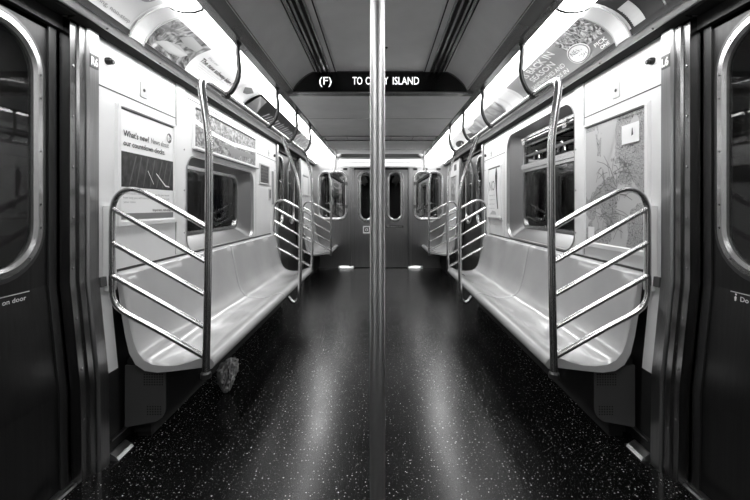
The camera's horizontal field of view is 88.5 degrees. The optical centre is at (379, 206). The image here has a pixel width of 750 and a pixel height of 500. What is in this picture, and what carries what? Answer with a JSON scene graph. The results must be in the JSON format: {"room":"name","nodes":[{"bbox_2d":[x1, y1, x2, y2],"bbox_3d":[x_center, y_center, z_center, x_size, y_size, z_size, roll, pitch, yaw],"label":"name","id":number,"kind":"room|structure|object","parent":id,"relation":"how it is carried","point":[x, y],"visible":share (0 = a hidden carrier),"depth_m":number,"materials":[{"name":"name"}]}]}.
{"room":"train carriage","nodes":[
{"label":"train carriage","id":0,"kind":"room"},
{"bbox_2d":[2,0,311,452],"bbox_3d":[-1.355,0.183,2.290,0.210,1.974,10.180,0,0,0],"label":"wall","id":1,"kind":"structure","parent":0,"point":[168,101],"depth_m":2.04,"materials":[{"name":"white plastic"}]},
{"bbox_2d":[0,0,68,499],"bbox_3d":[-1.346,0.208,1.297,0.088,1.900,0.656,0,0,0],"label":"door","id":2,"kind":"structure","parent":1,"relation":"in","point":[34,434],"depth_m":1.48,"materials":[{"name":"metal"}]},
{"bbox_2d":[49,471,76,499],"bbox_3d":[-1.347,1.164,1.025,0.145,0.012,1.330,0,0,0],"label":"trim","id":3,"kind":"structure","parent":1,"relation":"attached to","point":[60,494],"depth_m":1.57,"materials":[{"name":"metal"}]},
{"bbox_2d":[60,17,109,484],"bbox_3d":[-1.291,0.184,1.692,0.118,1.972,0.140,0,0,0],"label":"trim","id":4,"kind":"structure","parent":1,"relation":"attached to","point":[79,81],"depth_m":1.66,"materials":[{"name":"metal"}]},
{"bbox_2d":[90,53,98,69],"bbox_3d":[-1.280,-0.651,1.725,0.004,0.058,0.050,0,0,0],"label":"number plate","id":5,"kind":"object","parent":1,"relation":"attached to","point":[94,60],"visible":1,"depth_m":1.72,"materials":[{"name":"grey plastic"}]},
{"bbox_2d":[99,276,106,287],"bbox_3d":[-1.289,0.347,1.802,0.022,0.045,0.067,0,0,0],"label":"clip","id":6,"kind":"object","parent":1,"relation":"attached to","point":[102,280],"visible":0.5,"depth_m":1.78,"materials":[{"name":"grey metal"}]},
{"bbox_2d":[104,57,114,64],"bbox_3d":[-1.285,-0.695,1.833,0.031,0.034,0.035,0,0,0],"label":"handle","id":7,"kind":"object","parent":1,"relation":"attached to","point":[109,61],"visible":1,"depth_m":1.82,"materials":[{"name":"black plastic"}]},
{"bbox_2d":[89,0,165,28],"bbox_3d":[-1.116,-0.912,1.198,0.189,0.134,1.295,0,0,0],"label":"card","id":8,"kind":"object","parent":1,"relation":"attached to","point":[125,12],"visible":0.99,"depth_m":1.77,"materials":[{"name":"grey"}]},
{"bbox_2d":[110,364,165,441],"bbox_3d":[-1.153,0.928,1.853,0.202,0.307,0.155,0,0,0],"label":"grille panel","id":9,"kind":"object","parent":1,"relation":"attached to","point":[145,391],"visible":0.97,"depth_m":1.89,"materials":[{"name":"grey metal"}]},
{"bbox_2d":[140,82,147,98],"bbox_3d":[-1.296,-0.640,2.115,0.008,0.080,0.064,0,0,0],"label":"lock plate","id":10,"kind":"object","parent":1,"relation":"attached to","point":[143,87],"visible":1,"depth_m":2.11,"materials":[{"name":"grey"}]},
{"bbox_2d":[114,101,176,226],"bbox_3d":[-1.292,-0.210,2.160,0.016,0.620,0.550,0,0,0],"label":"poster","id":11,"kind":"object","parent":1,"relation":"attached to","point":[145,145],"visible":0.81,"depth_m":2.11,"materials":[{"name":"white paper"}]},
{"bbox_2d":[123,193,168,202],"bbox_3d":[-1.290,-0.047,2.147,0.001,0.059,0.420,0,0,0],"label":"print","id":12,"kind":"object","parent":11,"relation":"attached to","point":[129,193],"depth_m":2.02},
{"bbox_2d":[121,151,172,190],"bbox_3d":[-1.292,-0.192,2.159,0.001,0.180,0.485,0,0,0],"label":"picture","id":13,"kind":"object","parent":11,"relation":"attached to","point":[146,171],"depth_m":2.13,"materials":[{"name":"black paper"}]},
{"bbox_2d":[129,5,180,45],"bbox_3d":[-1.117,-0.898,1.915,0.195,0.155,0.113,0,0,0],"label":"divider","id":14,"kind":"object","parent":1,"relation":"attached to","point":[150,21],"visible":0.98,"depth_m":1.91,"materials":[{"name":"white plastic"}]},
{"bbox_2d":[35,0,315,165],"bbox_3d":[-1.270,-0.820,2.290,0.139,0.063,10.180,0,0,0],"label":"trim","id":15,"kind":"structure","parent":1,"relation":"attached to","point":[85,13],"depth_m":2.03,"materials":[{"name":"silver metal"}]},
{"bbox_2d":[146,18,248,91],"bbox_3d":[-1.116,-0.912,2.499,0.189,0.134,1.042,0,0,0],"label":"card","id":16,"kind":"object","parent":1,"relation":"attached to","point":[175,39],"visible":0.93,"depth_m":2.30,"materials":[{"name":"white paper"}]},
{"bbox_2d":[147,19,211,68],"bbox_3d":[-1.123,-0.910,2.183,0.166,0.124,0.390,0,0,0],"label":"picture","id":17,"kind":"object","parent":16,"relation":"attached to","point":[175,39],"depth_m":2.16,"materials":[{"name":"grey"}]},
{"bbox_2d":[194,58,222,82],"bbox_3d":[-1.135,-0.920,2.658,0.104,0.076,0.400,0,0,0],"label":"print","id":18,"kind":"object","parent":16,"relation":"attached to","point":[211,69],"depth_m":2.58,"materials":[{"name":"grey paper"}]},
{"bbox_2d":[103,42,313,379],"bbox_3d":[-1.055,-0.042,3.186,0.730,1.806,2.819,0,0,0],"label":"handrail","id":19,"kind":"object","parent":1,"relation":"in","point":[233,187],"depth_m":2.19,"materials":[{"name":"grey metal"}]},
{"bbox_2d":[200,371,210,379],"bbox_3d":[-0.814,0.783,1.800,0.048,0.030,0.047,0,0,0],"label":"socket","id":20,"kind":"object","parent":19,"relation":"attached to","point":[204,375],"depth_m":1.78,"materials":[{"name":"metal"}]},
{"bbox_2d":[117,234,311,372],"bbox_3d":[-1.045,0.594,3.225,0.494,0.552,2.750,0,0,0],"label":"bench","id":21,"kind":"object","parent":1,"relation":"attached to","point":[250,279],"visible":0.92,"depth_m":2.40,"materials":[{"name":"plastic"}]},
{"bbox_2d":[192,104,258,168],"bbox_3d":[-1.285,-0.555,3.345,0.030,0.319,1.370,0,0,0],"label":"poster","id":22,"kind":"object","parent":1,"relation":"attached to","point":[230,143],"visible":1,"depth_m":3.23,"materials":[{"name":"grey paper"}]},
{"bbox_2d":[129,3,321,162],"bbox_3d":[-1.176,-0.927,2.290,0.308,0.205,10.180,0,0,0],"label":"trim","id":23,"kind":"structure","parent":1,"relation":"attached to","point":[315,149],"depth_m":1.88,"materials":[{"name":"white laminate"}]},
{"bbox_2d":[163,0,203,13],"bbox_3d":[-0.940,-0.980,1.138,0.189,0.080,1.476,0,0,0],"label":"ceiling light","id":24,"kind":"object","parent":23,"relation":"attached to","point":[180,6],"visible":0.84,"depth_m":1.82,"materials":[{"name":"white plastic"}]},
{"bbox_2d":[175,11,275,96],"bbox_3d":[-0.940,-0.980,2.588,0.189,0.080,1.416,0,0,0],"label":"ceiling light","id":25,"kind":"object","parent":23,"relation":"attached to","point":[202,23],"visible":0.7,"depth_m":2.28,"materials":[{"name":"white plastic"}]},
{"bbox_2d":[264,95,308,130],"bbox_3d":[-0.940,-0.980,4.018,0.189,0.080,1.436,0,0,0],"label":"ceiling light","id":26,"kind":"object","parent":23,"relation":"attached to","point":[286,110],"visible":0.56,"depth_m":3.85,"materials":[{"name":"white plastic"}]},
{"bbox_2d":[300,130,326,149],"bbox_3d":[-0.940,-0.980,5.518,0.189,0.080,1.556,0,0,0],"label":"ceiling light","id":27,"kind":"object","parent":23,"relation":"attached to","point":[316,141],"visible":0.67,"depth_m":5.46,"materials":[{"name":"white plastic"}]},
{"bbox_2d":[228,84,258,107],"bbox_3d":[-1.116,-0.912,3.180,0.189,0.134,0.240,0,0,0],"label":"card","id":28,"kind":"object","parent":1,"relation":"attached to","point":[241,94],"visible":0.73,"depth_m":3.17,"materials":[{"name":"white paper"}]},
{"bbox_2d":[259,163,269,185],"bbox_3d":[-1.294,-0.362,4.320,0.012,0.225,0.360,0,0,0],"label":"notice","id":29,"kind":"object","parent":1,"relation":"attached to","point":[264,170],"visible":1,"depth_m":4.32,"materials":[{"name":"grey paper"}]},
{"bbox_2d":[268,189,270,199],"bbox_3d":[-1.291,-0.147,4.513,0.018,0.135,0.065,0,0,0],"label":"switch box","id":30,"kind":"object","parent":1,"relation":"attached to","point":[269,190],"visible":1,"depth_m":4.49,"materials":[{"name":"grey"}]},
{"bbox_2d":[272,171,273,204],"bbox_3d":[-1.293,-0.230,4.650,0.014,0.400,0.060,0,0,0],"label":"strip","id":31,"kind":"object","parent":1,"relation":"attached to","point":[272,171],"visible":0.93,"depth_m":4.63,"materials":[{"name":"grey metal"}]},
{"bbox_2d":[244,95,301,138],"bbox_3d":[-1.116,-0.912,4.268,0.189,0.134,1.855,0,0,0],"label":"card","id":32,"kind":"object","parent":1,"relation":"attached to","point":[258,104],"visible":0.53,"depth_m":3.88,"materials":[{"name":"black"}]},
{"bbox_2d":[245,96,265,113],"bbox_3d":[-1.115,-0.929,3.525,0.138,0.084,0.310,0,0,0],"label":"picture","id":33,"kind":"object","parent":32,"relation":"attached to","point":[256,104],"depth_m":3.47,"materials":[{"name":"grey paper"}]},
{"bbox_2d":[276,144,280,258],"bbox_3d":[-1.291,0.184,4.853,0.118,1.972,0.105,0,0,0],"label":"trim","id":34,"kind":"structure","parent":1,"relation":"attached to","point":[277,145],"depth_m":4.82,"materials":[{"name":"metal"}]},
{"bbox_2d":[279,152,288,269],"bbox_3d":[-1.350,0.208,5.220,0.080,1.900,0.626,0,0,0],"label":"door","id":35,"kind":"structure","parent":1,"relation":"in","point":[282,233],"depth_m":5.33,"materials":[{"name":"metal"}]},
{"bbox_2d":[285,155,297,270],"bbox_3d":[-1.350,0.208,5.850,0.080,1.900,0.626,0,0,0],"label":"door","id":36,"kind":"structure","parent":1,"relation":"in","point":[289,176],"depth_m":5.80,"materials":[{"name":"metal"}]},
{"bbox_2d":[296,157,303,268],"bbox_3d":[-1.291,0.184,6.213,0.118,1.972,0.097,0,0,0],"label":"trim","id":37,"kind":"structure","parent":1,"relation":"attached to","point":[298,161],"depth_m":6.17,"materials":[{"name":"metal"}]},
{"bbox_2d":[292,134,316,152],"bbox_3d":[-1.116,-0.912,5.695,0.189,0.134,1.110,0,0,0],"label":"card","id":38,"kind":"object","parent":1,"relation":"attached to","point":[301,140],"visible":0.58,"depth_m":5.57,"materials":[{"name":"white paper"}]},
{"bbox_2d":[302,174,308,195],"bbox_3d":[-1.294,-0.370,6.700,0.012,0.360,0.500,0,0,0],"label":"poster","id":39,"kind":"object","parent":1,"relation":"attached to","point":[305,179],"visible":1,"depth_m":6.70,"materials":[{"name":"grey paper"}]},
{"bbox_2d":[302,149,336,255],"bbox_3d":[-1.004,-0.080,6.295,0.589,1.740,0.061,0,0,0],"label":"windbreak","id":40,"kind":"object","parent":1,"relation":"attached to","point":[329,172],"visible":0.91,"depth_m":6.27,"materials":[{"name":"silver metal"}]},
{"bbox_2d":[304,224,337,258],"bbox_3d":[-1.045,0.594,6.838,0.494,0.552,1.076,0,0,0],"label":"bench","id":41,"kind":"object","parent":1,"relation":"attached to","point":[319,250],"visible":0.66,"depth_m":6.55,"materials":[{"name":"plastic"}]},
{"bbox_2d":[61,267,698,499],"bbox_3d":[0.000,1.200,2.340,2.840,0.060,10.280,0,0,0],"label":"floor","id":42,"kind":"structure","parent":0,"point":[470,415],"depth_m":2.09,"materials":[{"name":"black rubber"}]},
{"bbox_2d":[110,439,133,460],"bbox_3d":[-1.227,1.154,1.830,0.044,0.032,0.110,0,0,0],"label":"floor guide","id":43,"kind":"object","parent":42,"relation":"on","point":[125,446],"visible":0.9,"depth_m":1.82,"materials":[{"name":"white metal"}]},
{"bbox_2d":[134,301,282,435],"bbox_3d":[-1.198,1.020,3.265,0.095,0.300,2.630,0,0,0],"label":"box","id":44,"kind":"object","parent":42,"relation":"on","point":[181,385],"visible":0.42,"depth_m":2.24,"materials":[{"name":"black metal"}]},
{"bbox_2d":[217,357,238,392],"bbox_3d":[-0.956,1.056,2.424,0.133,0.226,0.135,0,0,0],"label":"crumpled bag","id":45,"kind":"object","parent":42,"relation":"on","point":[227,370],"visible":1,"depth_m":2.38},
{"bbox_2d":[305,256,319,276],"bbox_3d":[-1.198,1.020,6.885,0.095,0.300,0.970,0,0,0],"label":"box","id":46,"kind":"object","parent":42,"relation":"on","point":[316,260],"visible":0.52,"depth_m":6.79,"materials":[{"name":"black metal"}]},
{"bbox_2d":[338,266,353,268],"bbox_3d":[-0.647,1.147,7.346,0.285,0.045,0.061,0,0,0],"label":"light","id":47,"kind":"object","parent":42,"relation":"on","point":[339,267],"visible":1,"depth_m":7.33,"materials":[{"name":"white"}]},
{"bbox_2d":[370,0,384,499],"bbox_3d":[-0.006,0.025,1.000,0.090,2.291,0.090,0,0,0],"label":"pole","id":48,"kind":"object","parent":42,"relation":"on","point":[377,7],"visible":1,"depth_m":0.98,"materials":[{"name":"silver metal"}]},
{"bbox_2d":[409,266,422,268],"bbox_3d":[0.682,1.147,7.346,0.275,0.045,0.061,0,0,0],"label":"light","id":49,"kind":"object","parent":42,"relation":"on","point":[410,267],"visible":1,"depth_m":7.33,"materials":[{"name":"white plastic"}]},
{"bbox_2d":[440,256,454,276],"bbox_3d":[1.198,1.020,6.885,0.095,0.300,0.970,0,0,0],"label":"box","id":50,"kind":"object","parent":42,"relation":"on","point":[443,260],"visible":0.52,"depth_m":6.79,"materials":[{"name":"black metal"}]},
{"bbox_2d":[477,301,625,435],"bbox_3d":[1.198,1.020,3.265,0.095,0.300,2.630,0,0,0],"label":"box","id":51,"kind":"object","parent":42,"relation":"on","point":[578,385],"visible":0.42,"depth_m":2.24,"materials":[{"name":"black metal"}]},
{"bbox_2d":[626,439,649,460],"bbox_3d":[1.227,1.154,1.830,0.044,0.032,0.110,0,0,0],"label":"floor guide","id":52,"kind":"object","parent":42,"relation":"on","point":[634,446],"visible":0.9,"depth_m":1.82,"materials":[{"name":"white metal"}]},
{"bbox_2d":[225,0,534,153],"bbox_3d":[0.000,-1.062,2.015,1.550,0.256,9.630,0,0,0],"label":"ceiling","id":53,"kind":"structure","parent":0,"point":[410,25],"depth_m":2.74,"materials":[{"name":"metal"}]},
{"bbox_2d":[195,0,342,157],"bbox_3d":[-0.777,-0.977,2.289,0.130,0.087,10.178,0,0,0],"label":"trim","id":54,"kind":"structure","parent":53,"relation":"attached to","point":[220,12],"depth_m":2.28,"materials":[{"name":"silver metal"}]},
{"bbox_2d":[279,0,336,72],"bbox_3d":[-0.450,-1.111,0.285,0.190,0.027,5.770,0,0,0],"label":"ceiling vent","id":55,"kind":"object","parent":53,"relation":"in","point":[303,16],"visible":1,"depth_m":2.44,"materials":[{"name":"metal"}]},
{"bbox_2d":[291,71,468,94],"bbox_3d":[0.000,-1.026,3.175,1.470,0.184,0.050,0,0,0],"label":"destination sign","id":56,"kind":"object","parent":53,"relation":"attached to","point":[339,82],"visible":0.81,"depth_m":3.16,"materials":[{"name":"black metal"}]},
{"bbox_2d":[423,0,480,72],"bbox_3d":[0.450,-1.111,0.285,0.190,0.027,5.770,0,0,0],"label":"ceiling vent","id":57,"kind":"object","parent":53,"relation":"in","point":[456,16],"visible":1,"depth_m":2.44,"materials":[{"name":"metal"}]},
{"bbox_2d":[312,154,447,267],"bbox_3d":[0.000,0.020,7.414,2.600,2.300,0.092,0,0,0],"label":"wall","id":58,"kind":"structure","parent":0,"point":[340,229],"depth_m":7.38,"materials":[{"name":"metal"}]},
{"bbox_2d":[307,149,334,162],"bbox_3d":[-1.028,-0.894,6.837,0.365,0.122,1.078,0,0,0],"label":"ceiling light","id":59,"kind":"object","parent":58,"relation":"attached to","point":[324,155],"visible":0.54,"depth_m":6.73,"materials":[{"name":"white plastic"}]},
{"bbox_2d":[317,170,347,220],"bbox_3d":[-0.910,-0.220,7.380,0.590,0.960,0.060,0,0,0],"label":"window","id":60,"kind":"structure","parent":58,"relation":"in","point":[339,179],"depth_m":7.39,"materials":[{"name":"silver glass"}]},
{"bbox_2d":[349,167,353,265],"bbox_3d":[-0.548,0.205,7.365,0.100,1.930,0.030,0,0,0],"label":"trim","id":61,"kind":"structure","parent":58,"relation":"attached to","point":[351,169],"depth_m":7.35,"materials":[{"name":"metal"}]},
{"bbox_2d":[339,158,420,166],"bbox_3d":[0.000,-0.850,7.354,1.580,0.180,0.048,0,0,0],"label":"trim","id":62,"kind":"structure","parent":58,"relation":"attached to","point":[339,158],"depth_m":7.33,"materials":[{"name":"white"}]},
{"bbox_2d":[340,160,419,164],"bbox_3d":[0.000,-0.849,7.356,1.540,0.108,0.022,0,0,0],"label":"ceiling light","id":63,"kind":"object","parent":58,"relation":"attached to","point":[340,160],"visible":0.71,"depth_m":7.35,"materials":[{"name":"white plastic"}]},
{"bbox_2d":[340,163,419,164],"bbox_3d":[0.000,-0.815,7.359,1.540,0.040,0.017,0,0,0],"label":"diffuser","id":64,"kind":"object","parent":63,"relation":"attached to","point":[340,163],"depth_m":7.35,"materials":[{"name":"white plastic"}]},
{"bbox_2d":[340,160,419,161],"bbox_3d":[0.000,-0.882,7.356,1.540,0.041,0.022,0,0,0],"label":"diffuser","id":65,"kind":"object","parent":63,"relation":"attached to","point":[340,160],"depth_m":7.35,"materials":[{"name":"white plastic"}]},
{"bbox_2d":[354,167,407,169],"bbox_3d":[0.018,-0.738,7.388,1.035,0.045,0.024,0,0,0],"label":"trim","id":66,"kind":"structure","parent":58,"relation":"attached to","point":[355,168],"depth_m":7.38,"materials":[{"name":"black metal"}]},
{"bbox_2d":[355,170,407,266],"bbox_3d":[0.020,0.219,7.391,1.016,1.878,0.038,0,0,0],"label":"door","id":67,"kind":"structure","parent":58,"relation":"in","point":[396,183],"depth_m":7.39,"materials":[{"name":"metal"}]},
{"bbox_2d":[408,167,411,267],"bbox_3d":[0.578,0.205,7.365,0.085,1.930,0.030,0,0,0],"label":"trim","id":68,"kind":"structure","parent":58,"relation":"attached to","point":[409,168],"depth_m":7.36,"materials":[{"name":"metal"}]},
{"bbox_2d":[413,170,443,220],"bbox_3d":[0.930,-0.220,7.380,0.590,0.960,0.060,0,0,0],"label":"window","id":69,"kind":"structure","parent":58,"relation":"in","point":[421,178],"depth_m":7.39,"materials":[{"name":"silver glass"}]},
{"bbox_2d":[425,149,452,162],"bbox_3d":[1.028,-0.894,6.837,0.365,0.122,1.078,0,0,0],"label":"ceiling light","id":70,"kind":"object","parent":58,"relation":"attached to","point":[435,155],"visible":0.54,"depth_m":6.73,"materials":[{"name":"white plastic"}]},
{"bbox_2d":[417,0,564,157],"bbox_3d":[0.777,-0.977,2.289,0.130,0.087,10.178,0,0,0],"label":"trim","id":71,"kind":"structure","parent":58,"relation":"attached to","point":[539,12],"depth_m":2.28,"materials":[{"name":"silver metal"}]},
{"bbox_2d":[448,0,749,452],"bbox_3d":[1.355,0.183,2.290,0.210,1.974,10.180,0,0,0],"label":"wall","id":72,"kind":"structure","parent":0,"point":[591,101],"depth_m":1.98,"materials":[{"name":"white plastic"}]},
{"bbox_2d":[422,224,455,258],"bbox_3d":[1.045,0.594,6.838,0.494,0.552,1.076,0,0,0],"label":"bench","id":73,"kind":"object","parent":72,"relation":"attached to","point":[440,250],"visible":0.66,"depth_m":6.55,"materials":[{"name":"plastic"}]},
{"bbox_2d":[423,149,457,255],"bbox_3d":[1.004,-0.080,6.295,0.589,1.740,0.061,0,0,0],"label":"windbreak","id":74,"kind":"object","parent":72,"relation":"attached to","point":[429,172],"visible":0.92,"depth_m":6.27,"materials":[{"name":"silver metal"}]},
{"bbox_2d":[450,175,455,201],"bbox_3d":[1.294,-0.315,6.800,0.012,0.470,0.500,0,0,0],"label":"poster","id":75,"kind":"object","parent":72,"relation":"attached to","point":[453,178],"visible":0.84,"depth_m":6.79,"materials":[{"name":"grey paper"}]},
{"bbox_2d":[443,133,467,152],"bbox_3d":[1.116,-0.912,5.700,0.189,0.134,1.200,0,0,0],"label":"card","id":76,"kind":"object","parent":72,"relation":"attached to","point":[458,140],"visible":0.66,"depth_m":5.56,"materials":[{"name":"white paper"}]},
{"bbox_2d":[456,141,463,146],"bbox_3d":[1.153,-0.909,5.580,0.080,0.071,0.440,0,0,0],"label":"picture","id":77,"kind":"object","parent":76,"relation":"attached to","point":[458,143],"depth_m":5.57,"materials":[{"name":"black paper"}]},
{"bbox_2d":[456,157,463,268],"bbox_3d":[1.291,0.184,6.213,0.118,1.972,0.097,0,0,0],"label":"trim","id":78,"kind":"structure","parent":72,"relation":"attached to","point":[461,161],"depth_m":6.17,"materials":[{"name":"metal"}]},
{"bbox_2d":[462,155,474,270],"bbox_3d":[1.350,0.208,5.850,0.080,1.900,0.626,0,0,0],"label":"door","id":79,"kind":"structure","parent":72,"relation":"in","point":[470,176],"depth_m":5.80,"materials":[{"name":"metal"}]},
{"bbox_2d":[471,152,480,269],"bbox_3d":[1.350,0.208,5.220,0.080,1.900,0.626,0,0,0],"label":"door","id":80,"kind":"structure","parent":72,"relation":"in","point":[477,233],"depth_m":5.33,"materials":[{"name":"metal"}]},
{"bbox_2d":[479,144,483,258],"bbox_3d":[1.291,0.184,4.853,0.118,1.972,0.105,0,0,0],"label":"trim","id":81,"kind":"structure","parent":72,"relation":"attached to","point":[482,145],"depth_m":4.82,"materials":[{"name":"metal"}]},
{"bbox_2d":[458,98,510,138],"bbox_3d":[1.116,-0.912,4.255,0.189,0.134,1.590,0,0,0],"label":"card","id":82,"kind":"object","parent":72,"relation":"attached to","point":[496,108],"visible":0.7,"depth_m":3.97,"materials":[{"name":"white paper"}]},
{"bbox_2d":[467,102,505,138],"bbox_3d":[1.123,-0.918,4.290,0.143,0.103,1.480,0,0,0],"label":"picture","id":83,"kind":"object","parent":82,"relation":"attached to","point":[493,110],"depth_m":4.02,"materials":[{"name":"grey paper"}]},
{"bbox_2d":[488,164,501,219],"bbox_3d":[1.288,-0.165,4.350,0.024,0.600,0.500,0,0,0],"label":"poster","id":84,"kind":"object","parent":72,"relation":"attached to","point":[495,172],"visible":1,"depth_m":4.31,"materials":[{"name":"white paper"}]},
{"bbox_2d":[495,168,497,208],"bbox_3d":[1.291,-0.205,4.265,0.001,0.450,0.110,0,0,0],"label":"print","id":85,"kind":"object","parent":84,"relation":"attached to","point":[496,168],"depth_m":4.27},
{"bbox_2d":[496,90,521,107],"bbox_3d":[1.116,-0.912,3.320,0.189,0.134,0.200,0,0,0],"label":"card","id":86,"kind":"object","parent":72,"relation":"attached to","point":[507,96],"visible":0.74,"depth_m":3.31,"materials":[{"name":"white paper"}]},
{"bbox_2d":[448,234,642,372],"bbox_3d":[1.045,0.594,3.225,0.494,0.552,2.750,0,0,0],"label":"bench","id":87,"kind":"object","parent":72,"relation":"attached to","point":[509,279],"visible":0.91,"depth_m":2.40,"materials":[{"name":"plastic"}]},
{"bbox_2d":[446,42,656,379],"bbox_3d":[1.055,-0.042,3.186,0.730,1.806,2.819,0,0,0],"label":"handrail","id":88,"kind":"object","parent":72,"relation":"in","point":[526,146],"depth_m":2.83,"materials":[{"name":"grey metal"}]},
{"bbox_2d":[549,371,559,379],"bbox_3d":[0.814,0.783,1.800,0.048,0.030,0.047,0,0,0],"label":"socket","id":89,"kind":"object","parent":88,"relation":"attached to","point":[554,375],"depth_m":1.78,"materials":[{"name":"metal"}]},
{"bbox_2d":[438,0,665,162],"bbox_3d":[1.176,-0.927,2.290,0.308,0.205,10.180,0,0,0],"label":"trim","id":90,"kind":"structure","parent":72,"relation":"attached to","point":[626,23],"depth_m":3.18,"materials":[{"name":"white plastic"}]},
{"bbox_2d":[433,130,459,149],"bbox_3d":[0.940,-0.980,5.518,0.189,0.080,1.556,0,0,0],"label":"ceiling light","id":91,"kind":"object","parent":90,"relation":"attached to","point":[443,141],"visible":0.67,"depth_m":5.46,"materials":[{"name":"white plastic"}]},
{"bbox_2d":[451,95,495,130],"bbox_3d":[0.940,-0.980,4.018,0.189,0.080,1.436,0,0,0],"label":"ceiling light","id":92,"kind":"object","parent":90,"relation":"attached to","point":[473,110],"visible":0.57,"depth_m":3.85,"materials":[{"name":"white plastic"}]},
{"bbox_2d":[484,11,584,96],"bbox_3d":[0.940,-0.980,2.588,0.189,0.080,1.416,0,0,0],"label":"ceiling light","id":93,"kind":"object","parent":90,"relation":"attached to","point":[557,23],"visible":0.7,"depth_m":2.28,"materials":[{"name":"white plastic"}]},
{"bbox_2d":[556,0,596,13],"bbox_3d":[0.940,-0.980,1.138,0.189,0.080,1.476,0,0,0],"label":"ceiling light","id":94,"kind":"object","parent":90,"relation":"attached to","point":[568,6],"visible":0.84,"depth_m":1.82,"materials":[{"name":"white plastic"}]},
{"bbox_2d":[505,18,613,100],"bbox_3d":[1.116,-0.912,2.569,0.189,0.134,1.182,0,0,0],"label":"card","id":95,"kind":"object","parent":72,"relation":"attached to","point":[583,39],"visible":0.75,"depth_m":2.32,"materials":[{"name":"grey"}]},
{"bbox_2d":[552,18,604,50],"bbox_3d":[1.097,-0.941,2.155,0.134,0.067,0.330,0,0,0],"label":"picture","id":96,"kind":"object","parent":95,"relation":"attached to","point":[583,34],"depth_m":2.12},
{"bbox_2d":[444,0,724,165],"bbox_3d":[1.270,-0.820,2.290,0.139,0.063,10.180,0,0,0],"label":"trim","id":97,"kind":"structure","parent":72,"relation":"attached to","point":[674,13],"depth_m":2.03,"materials":[{"name":"silver metal"}]},
{"bbox_2d":[579,5,630,45],"bbox_3d":[1.117,-0.898,1.915,0.195,0.155,0.113,0,0,0],"label":"light","id":98,"kind":"object","parent":72,"relation":"attached to","point":[609,21],"visible":0.99,"depth_m":1.91,"materials":[{"name":"white plastic"}]},
{"bbox_2d":[612,82,619,98],"bbox_3d":[1.296,-0.640,2.115,0.008,0.080,0.064,0,0,0],"label":"lock plate","id":99,"kind":"object","parent":72,"relation":"attached to","point":[615,87],"visible":1,"depth_m":2.11,"materials":[{"name":"grey"}]},
{"bbox_2d":[583,100,650,255],"bbox_3d":[1.292,-0.135,2.145,0.016,0.760,0.600,0,0,0],"label":"poster","id":100,"kind":"object","parent":72,"relation":"attached to","point":[617,146],"visible":0.93,"depth_m":2.10,"materials":[{"name":"grey paper"}]},
{"bbox_2d":[594,364,649,441],"bbox_3d":[1.153,0.928,1.853,0.202,0.307,0.155,0,0,0],"label":"grille panel","id":101,"kind":"object","parent":72,"relation":"attached to","point":[614,391],"visible":0.97,"depth_m":1.89,"materials":[{"name":"grey metal"}]},
{"bbox_2d":[594,0,663,28],"bbox_3d":[1.116,-0.912,1.738,0.189,0.134,0.215,0,0,0],"label":"card","id":102,"kind":"object","parent":72,"relation":"attached to","point":[634,12],"visible":0.99,"depth_m":1.77,"materials":[{"name":"black"}]},
{"bbox_2d":[645,57,655,64],"bbox_3d":[1.285,-0.695,1.833,0.031,0.034,0.035,0,0,0],"label":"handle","id":103,"kind":"object","parent":72,"relation":"attached to","point":[650,61],"visible":1,"depth_m":1.82,"materials":[{"name":"black plastic"}]},
{"bbox_2d":[653,276,660,287],"bbox_3d":[1.289,0.347,1.802,0.022,0.045,0.067,0,0,0],"label":"clip","id":104,"kind":"object","parent":72,"relation":"attached to","point":[656,280],"visible":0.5,"depth_m":1.78,"materials":[{"name":"grey metal"}]},
{"bbox_2d":[661,53,669,69],"bbox_3d":[1.280,-0.651,1.725,0.004,0.058,0.050,0,0,0],"label":"number plate","id":105,"kind":"object","parent":72,"relation":"attached to","point":[665,60],"visible":1,"depth_m":1.72,"materials":[{"name":"grey plastic"}]},
{"bbox_2d":[650,17,699,484],"bbox_3d":[1.291,0.184,1.692,0.118,1.972,0.140,0,0,0],"label":"trim","id":106,"kind":"structure","parent":72,"relation":"attached to","point":[680,81],"depth_m":1.66,"materials":[{"name":"metal"}]},
{"bbox_2d":[683,471,710,499],"bbox_3d":[1.347,1.164,1.025,0.145,0.012,1.330,0,0,0],"label":"trim","id":107,"kind":"structure","parent":72,"relation":"attached to","point":[699,494],"depth_m":1.57,"materials":[{"name":"metal"}]},
{"bbox_2d":[691,5,749,499],"bbox_3d":[1.346,0.208,1.297,0.088,1.900,0.656,0,0,0],"label":"door","id":108,"kind":"structure","parent":72,"relation":"in","point":[720,434],"depth_m":1.50,"materials":[{"name":"metal"}]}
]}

